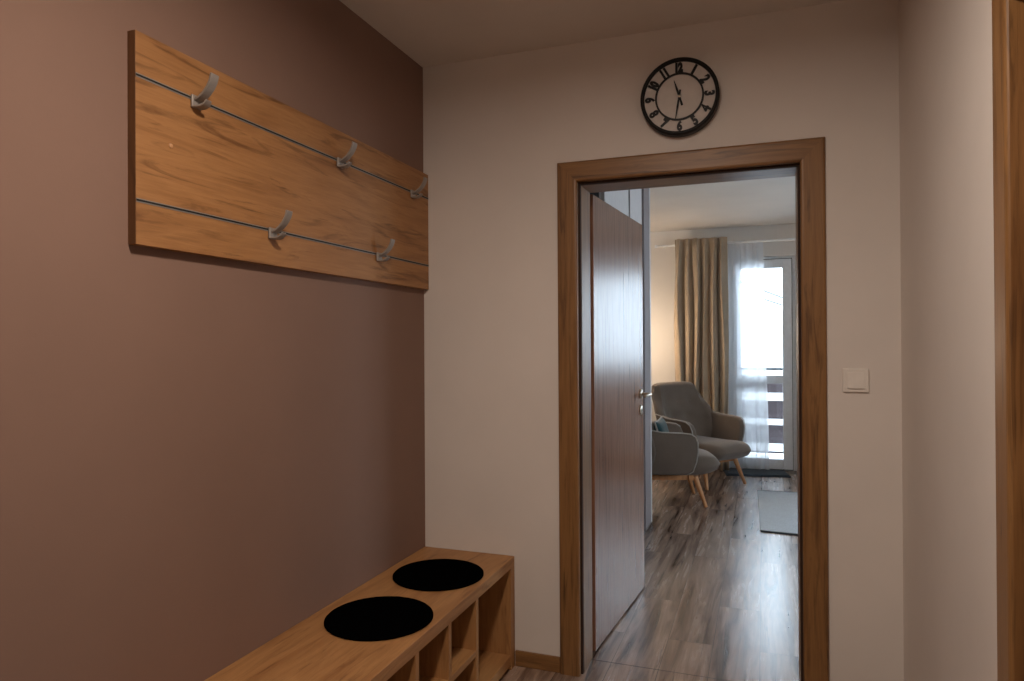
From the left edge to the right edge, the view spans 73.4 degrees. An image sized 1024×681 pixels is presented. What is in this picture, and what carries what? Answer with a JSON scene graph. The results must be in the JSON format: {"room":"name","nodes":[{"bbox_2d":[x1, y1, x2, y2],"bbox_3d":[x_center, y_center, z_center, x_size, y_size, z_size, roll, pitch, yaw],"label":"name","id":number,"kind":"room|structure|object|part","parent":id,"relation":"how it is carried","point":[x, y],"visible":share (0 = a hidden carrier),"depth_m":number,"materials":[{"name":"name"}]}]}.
{"room":"entrance hallway","nodes":[
{"label":"entrance hallway","id":0,"kind":"room"},
{"bbox_2d":[0,0,424,680],"bbox_3d":[-1.145,0.074,1.030,0.120,2.508,4.150,0,0,20],"label":"wall","id":1,"kind":"structure","parent":0,"point":[201,456],"depth_m":1.71,"materials":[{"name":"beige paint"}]},
{"bbox_2d":[127,30,428,289],"bbox_3d":[-0.621,-0.466,2.265,0.026,0.492,1.467,0,0,20],"label":"coat rack","id":2,"kind":"object","parent":1,"relation":"attached to","point":[213,181],"visible":1,"depth_m":1.94,"materials":[{"name":"brown wood"}]},
{"bbox_2d":[191,72,218,109],"bbox_3d":[-0.771,-0.626,1.727,0.064,0.081,0.033,0,0,20],"label":"coat hook","id":3,"kind":"object","parent":2,"relation":"attached to","point":[196,101],"visible":1,"depth_m":1.72,"materials":[{"name":"metal"}]},
{"bbox_3d":[-0.798,-0.603,1.737,0.007,0.032,0.033,0,0,20],"label":"plate","id":4,"kind":"part","parent":3,"relation":"part of","materials":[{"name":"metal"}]},
{"bbox_2d":[268,210,292,239],"bbox_3d":[-0.671,-0.335,1.995,0.064,0.081,0.033,0,0,20],"label":"coat hook","id":5,"kind":"object","parent":2,"relation":"attached to","point":[272,232],"visible":1,"depth_m":1.99,"materials":[{"name":"metal"}]},
{"bbox_3d":[-0.698,-0.312,2.004,0.007,0.032,0.033,0,0,20],"label":"plate","id":6,"kind":"part","parent":5,"relation":"part of","materials":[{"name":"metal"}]},
{"bbox_3d":[-0.611,-0.610,2.261,0.001,0.010,1.464,0,0,20],"label":"rail","id":7,"kind":"part","parent":2,"relation":"part of","materials":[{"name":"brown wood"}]},
{"bbox_3d":[-0.610,-0.322,2.260,0.001,0.010,1.464,0,0,20],"label":"rail","id":8,"kind":"part","parent":2,"relation":"part of","materials":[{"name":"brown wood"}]},
{"bbox_2d":[337,142,356,168],"bbox_3d":[-0.556,-0.625,2.317,0.064,0.081,0.033,0,0,20],"label":"coat hook","id":9,"kind":"object","parent":2,"relation":"attached to","point":[340,162],"visible":1,"depth_m":2.31,"materials":[{"name":"metal"}]},
{"bbox_3d":[-0.583,-0.602,2.327,0.007,0.032,0.033,0,0,20],"label":"plate","id":10,"kind":"part","parent":9,"relation":"part of","materials":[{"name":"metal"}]},
{"bbox_2d":[376,239,394,261],"bbox_3d":[-0.468,-0.334,2.551,0.064,0.081,0.033,0,0,20],"label":"coat hook","id":11,"kind":"object","parent":2,"relation":"attached to","point":[379,256],"visible":1,"depth_m":2.54,"materials":[{"name":"metal"}]},
{"bbox_3d":[-0.495,-0.311,2.561,0.007,0.032,0.033,0,0,20],"label":"plate","id":12,"kind":"part","parent":11,"relation":"part of","materials":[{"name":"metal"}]},
{"bbox_2d":[411,177,427,198],"bbox_3d":[-0.378,-0.622,2.803,0.064,0.081,0.033,0,0,20],"label":"coat hook","id":13,"kind":"object","parent":2,"relation":"attached to","point":[413,193],"visible":1,"depth_m":2.80,"materials":[{"name":"metal"}]},
{"bbox_2d":[339,0,842,231],"bbox_3d":[1.598,-1.240,2.724,4.650,0.100,9.510,0,0,20],"label":"ceiling","id":14,"kind":"structure","parent":0,"point":[430,32],"depth_m":2.61,"materials":[{"name":"paint"}]},
{"bbox_2d":[499,468,798,680],"bbox_3d":[1.594,1.358,2.721,4.690,0.080,9.510,0,0,20],"label":"floor","id":15,"kind":"structure","parent":0,"point":[718,599],"depth_m":3.54,"materials":[{"name":"grey laminate"}]},
{"bbox_2d":[204,546,514,680],"bbox_3d":[-0.452,1.105,2.135,0.409,0.446,1.585,0,0,20],"label":"bench","id":16,"kind":"object","parent":15,"relation":"on","point":[470,635],"visible":0.91,"depth_m":2.25,"materials":[{"name":"brown wood"}]},
{"bbox_2d":[324,596,432,640],"bbox_3d":[-0.420,0.876,2.177,0.340,0.012,0.340,0,0,20],"label":"seat pad","id":17,"kind":"object","parent":16,"relation":"on","point":[381,618],"visible":1,"depth_m":2.15,"materials":[{"name":"black fabric"}]},
{"bbox_2d":[419,675,447,680],"bbox_3d":[-0.426,1.111,2.195,0.396,0.022,0.202,0,0,20],"label":"shelf","id":18,"kind":"object","parent":16,"relation":"attached to","point":[421,677],"depth_m":2.23,"materials":[{"name":"brown wood"}]},
{"bbox_2d":[393,559,483,590],"bbox_3d":[-0.276,0.877,2.580,0.340,0.012,0.340,0,0,20],"label":"seat pad","id":19,"kind":"object","parent":16,"relation":"on","point":[432,574],"visible":1,"depth_m":2.55,"materials":[{"name":"black fabric"}]},
{"bbox_2d":[451,647,475,680],"bbox_3d":[-0.348,1.111,2.407,0.396,0.022,0.204,0,0,20],"label":"shelf","id":20,"kind":"object","parent":16,"relation":"attached to","point":[462,657],"depth_m":2.38,"materials":[{"name":"brown wood"}]},
{"bbox_3d":[-0.188,1.126,2.859,0.409,0.406,0.045,0,0,20],"label":"panel","id":21,"kind":"part","parent":16,"relation":"part of","materials":[{"name":"brown wood"}]},
{"bbox_2d":[590,188,651,535],"bbox_3d":[0.406,0.082,4.368,0.704,2.498,1.685,0,0,20],"label":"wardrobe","id":22,"kind":"object","parent":15,"relation":"on","point":[634,203],"visible":0.15,"depth_m":4.82,"materials":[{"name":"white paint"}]},
{"bbox_3d":[0.608,0.057,3.983,0.020,2.443,0.700,0,0,20],"label":"door panel","id":23,"kind":"part","parent":22,"relation":"part of","materials":[{"name":"white"}]},
{"bbox_3d":[0.823,0.058,4.572,0.020,2.443,0.445,0,0,20],"label":"door panel","id":24,"kind":"part","parent":22,"relation":"part of","materials":[{"name":"white"}]},
{"bbox_3d":[0.753,1.323,4.327,0.040,0.012,1.450,0,0,20],"label":"rail","id":25,"kind":"part","parent":22,"relation":"part of","materials":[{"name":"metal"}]},
{"bbox_2d":[592,659,728,680],"bbox_3d":[0.706,1.323,2.719,0.843,0.001,0.002,0,0,20],"label":"trim","id":26,"kind":"structure","parent":15,"relation":"on","point":[592,659],"depth_m":2.76,"materials":[{"name":"silver metal"}]},
{"bbox_2d":[652,421,720,507],"bbox_3d":[1.280,0.872,5.744,0.841,0.928,0.750,0,0,4],"label":"armchair","id":27,"kind":"object","parent":15,"relation":"on","point":[676,454],"visible":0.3,"depth_m":5.42,"materials":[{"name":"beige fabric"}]},
{"bbox_3d":[1.015,0.743,5.763,0.318,0.677,0.751,0,0,4],"label":"backrest","id":28,"kind":"part","parent":27,"relation":"part of","materials":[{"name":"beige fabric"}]},
{"bbox_2d":[653,416,668,431],"bbox_3d":[1.251,0.784,5.701,0.122,0.272,0.408,0,0,20],"label":"cushion","id":29,"kind":"object","parent":27,"relation":"on","point":[660,425],"visible":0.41,"depth_m":5.59,"materials":[{"name":"teal fabric"}]},
{"bbox_3d":[1.286,0.882,6.049,0.444,0.377,0.134,0,0,4],"label":"armrest","id":30,"kind":"part","parent":27,"relation":"part of","materials":[{"name":"beige fabric"}]},
{"bbox_3d":[1.268,1.106,5.744,0.410,0.040,0.440,0,0,4],"label":"frame","id":31,"kind":"part","parent":27,"relation":"part of","materials":[{"name":"brown wood"}]},
{"bbox_3d":[1.242,0.880,5.441,0.444,0.377,0.134,0,0,4],"label":"armrest","id":32,"kind":"part","parent":27,"relation":"part of","materials":[{"name":"beige fabric"}]},
{"bbox_3d":[1.539,1.211,5.948,0.124,0.247,0.045,0,0,-29],"label":"leg","id":33,"kind":"part","parent":27,"relation":"part of","materials":[{"name":"brown wood"}]},
{"bbox_3d":[1.507,1.210,5.502,0.124,0.246,0.045,-1,0,39],"label":"leg","id":34,"kind":"part","parent":27,"relation":"part of","materials":[{"name":"brown wood"}]},
{"bbox_3d":[1.360,1.006,5.738,0.685,0.182,0.505,0,0,4],"label":"seat","id":35,"kind":"part","parent":27,"relation":"part of","materials":[{"name":"beige fabric"}]},
{"bbox_2d":[651,381,750,489],"bbox_3d":[1.793,0.871,6.470,0.750,0.928,0.841,0,0,-32],"label":"armchair","id":36,"kind":"object","parent":15,"relation":"on","point":[719,434],"visible":0.62,"depth_m":6.62,"materials":[{"name":"beige fabric"}]},
{"bbox_3d":[1.525,0.882,6.322,0.134,0.377,0.444,0,0,-32],"label":"armrest","id":37,"kind":"part","parent":36,"relation":"part of","materials":[{"name":"beige fabric"}]},
{"bbox_3d":[1.652,0.742,6.695,0.751,0.677,0.318,0,0,-32],"label":"backrest","id":38,"kind":"part","parent":36,"relation":"part of","materials":[{"name":"beige fabric"}]},
{"bbox_3d":[1.733,1.211,6.145,0.045,0.246,0.124,0,0,3],"label":"leg","id":39,"kind":"part","parent":36,"relation":"part of","materials":[{"name":"brown wood"}]},
{"bbox_3d":[1.836,1.006,6.402,0.505,0.182,0.685,0,0,-32],"label":"seat","id":40,"kind":"part","parent":36,"relation":"part of","materials":[{"name":"beige fabric"}]},
{"bbox_3d":[2.043,0.880,6.645,0.134,0.377,0.444,0,0,-32],"label":"armrest","id":41,"kind":"part","parent":36,"relation":"part of","materials":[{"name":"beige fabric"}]},
{"bbox_3d":[2.112,1.210,6.381,0.124,0.247,0.045,0,0,25],"label":"leg","id":42,"kind":"part","parent":36,"relation":"part of","materials":[{"name":"brown wood"}]},
{"bbox_2d":[723,468,790,477],"bbox_3d":[2.435,1.320,6.864,0.600,0.018,0.340,0,0,11],"label":"doormat","id":43,"kind":"object","parent":15,"relation":"on","point":[732,471],"visible":0.86,"depth_m":6.80,"materials":[{"name":"fabric"}]},
{"bbox_2d":[757,490,797,535],"bbox_3d":[2.684,1.315,5.113,1.622,0.011,1.550,0,0,20],"label":"rug","id":44,"kind":"object","parent":15,"relation":"on","point":[778,510],"visible":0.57,"depth_m":5.28,"materials":[{"name":"grey fabric"}]},
{"bbox_2d":[423,0,903,680],"bbox_3d":[1.507,0.064,2.361,4.190,2.508,0.170,0,0,20],"label":"wall","id":45,"kind":"structure","parent":0,"point":[497,130],"depth_m":2.70,"materials":[{"name":"white paint"}]},
{"bbox_2d":[515,650,559,672],"bbox_3d":[0.672,1.292,2.567,1.401,0.062,0.012,0,0,20],"label":"baseboard","id":46,"kind":"structure","parent":45,"relation":"attached to","point":[526,659],"depth_m":2.77,"materials":[{"name":"brown wood"}]},
{"bbox_2d":[590,194,651,650],"bbox_3d":[0.540,0.349,3.293,0.108,1.940,0.848,0,0,25],"label":"door","id":47,"kind":"structure","parent":45,"relation":"in","point":[616,288],"depth_m":3.21,"materials":[{"name":"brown wood"}]},
{"bbox_3d":[0.681,0.282,3.624,0.009,0.052,0.052,0,0,25],"label":"handle","id":48,"kind":"part","parent":47,"relation":"part of","materials":[{"name":"silver metal"}]},
{"bbox_3d":[0.687,0.283,3.559,0.062,0.020,0.130,0,0,25],"label":"lever","id":49,"kind":"part","parent":47,"relation":"part of","materials":[{"name":"silver metal"}]},
{"bbox_2d":[640,57,719,137],"bbox_3d":[0.627,-0.909,2.570,0.287,0.287,0.045,0,0,20],"label":"wall clock","id":50,"kind":"object","parent":45,"relation":"attached to","point":[680,96],"visible":1,"depth_m":2.56,"materials":[{"name":"black paint"}]},
{"bbox_2d":[557,137,828,680],"bbox_3d":[0.678,0.305,2.664,0.979,2.036,0.202,0,0,20],"label":"door frame","id":51,"kind":"structure","parent":45,"relation":"attached to","point":[804,159],"depth_m":2.59,"materials":[{"name":"brown wood"}]},
{"bbox_3d":[0.225,0.308,2.732,0.082,2.036,0.020,0,0,20],"label":"casing","id":52,"kind":"part","parent":51,"relation":"part of","materials":[{"name":"brown wood"}]},
{"bbox_3d":[0.641,-0.672,2.582,0.979,0.082,0.020,0,0,20],"label":"casing","id":53,"kind":"part","parent":51,"relation":"part of","materials":[{"name":"brown wood"}]},
{"bbox_3d":[1.068,0.302,2.424,0.082,2.036,0.020,0,0,20],"label":"casing","id":54,"kind":"part","parent":51,"relation":"part of","materials":[{"name":"brown wood"}]},
{"bbox_2d":[842,368,868,391],"bbox_3d":[1.191,0.138,2.378,0.082,0.082,0.015,0,0,20],"label":"light switch","id":55,"kind":"object","parent":45,"relation":"attached to","point":[854,380],"visible":1,"depth_m":2.37,"materials":[{"name":"white plastic"}]},
{"bbox_2d":[650,224,796,467],"bbox_3d":[3.208,0.071,6.994,4.410,2.508,0.340,0,0,20],"label":"wall","id":56,"kind":"structure","parent":0,"point":[662,259],"depth_m":7.37,"materials":[{"name":"paint"}]},
{"bbox_2d":[655,238,795,247],"bbox_3d":[3.027,-1.010,6.810,3.170,0.036,0.133,0,0,20],"label":"curtain rod","id":57,"kind":"object","parent":56,"relation":"attached to","point":[785,239],"visible":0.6,"depth_m":6.97,"materials":[{"name":"white plastic"}]},
{"bbox_2d":[674,237,728,470],"bbox_3d":[1.933,0.134,7.064,0.568,2.373,0.117,0,0,20],"label":"curtain","id":58,"kind":"object","parent":57,"relation":"hanging from","point":[701,299],"visible":0.69,"depth_m":7.04,"materials":[{"name":"beige fabric"}]},
{"bbox_2d":[728,242,769,469],"bbox_3d":[2.418,0.147,7.032,0.394,2.325,0.043,0,0,20],"label":"sheer curtain","id":59,"kind":"object","parent":57,"relation":"hanging from","point":[748,395],"visible":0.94,"depth_m":7.03,"materials":[{"name":"white fabric"}]},
{"bbox_2d":[730,256,796,470],"bbox_3d":[2.585,0.234,7.106,0.650,2.190,0.087,0,0,20],"label":"door","id":60,"kind":"structure","parent":56,"relation":"in","point":[787,263],"depth_m":6.98,"materials":[{"name":"white plastic"}]},
{"bbox_3d":[2.580,0.243,7.091,0.582,2.148,0.057,0,0,20],"label":"sash","id":61,"kind":"part","parent":60,"relation":"part of","materials":[{"name":"white plastic"}]},
{"bbox_2d":[769,454,782,458],"bbox_3d":[3.314,1.396,7.592,5.400,0.100,0.860,0,0,20],"label":"floor","id":62,"kind":"structure","parent":0,"point":[772,456],"depth_m":7.99,"materials":[{"name":"concrete"}]},
{"bbox_2d":[766,368,782,453],"bbox_3d":[3.367,0.828,7.749,5.400,1.038,0.090,0,0,20],"label":"balcony railing","id":63,"kind":"object","parent":62,"relation":"on","point":[775,391],"visible":0.02,"depth_m":7.86,"materials":[{"name":"metal"}]},
{"bbox_3d":[3.359,0.324,7.737,5.400,0.030,0.060,0,0,20],"label":"handrail","id":64,"kind":"part","parent":63,"relation":"part of","materials":[{"name":"metal"}]},
{"bbox_2d":[898,0,996,680],"bbox_3d":[0.679,0.061,0.364,0.140,2.508,4.150,0,0,20],"label":"wall","id":65,"kind":"structure","parent":0,"point":[946,96],"depth_m":1.75,"materials":[{"name":"white paint"}]},
{"bbox_2d":[992,0,1023,680],"bbox_3d":[0.856,0.298,0.868,0.156,2.036,0.974,0,0,20],"label":"door frame","id":66,"kind":"structure","parent":65,"relation":"attached to","point":[1007,15],"depth_m":1.28,"materials":[{"name":"brown wood"}]},
{"label":"outside","id":67,"kind":"structure","parent":0,"visible":0},
{"bbox_2d":[764,290,781,298],"bbox_3d":[4.888,-1.042,13.121,8.618,3.762,0.047,0,0,20],"label":"overhead cable","id":68,"kind":"object","parent":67,"point":[765,291],"visible":0.03,"depth_m":13.07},
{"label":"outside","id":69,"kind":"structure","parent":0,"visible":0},
{"bbox_2d":[764,298,781,305],"bbox_3d":[5.236,-0.942,14.058,9.226,3.538,0.045,0,0,20],"label":"overhead cable","id":70,"kind":"object","parent":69,"point":[765,299],"visible":0.06,"depth_m":14.01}
]}

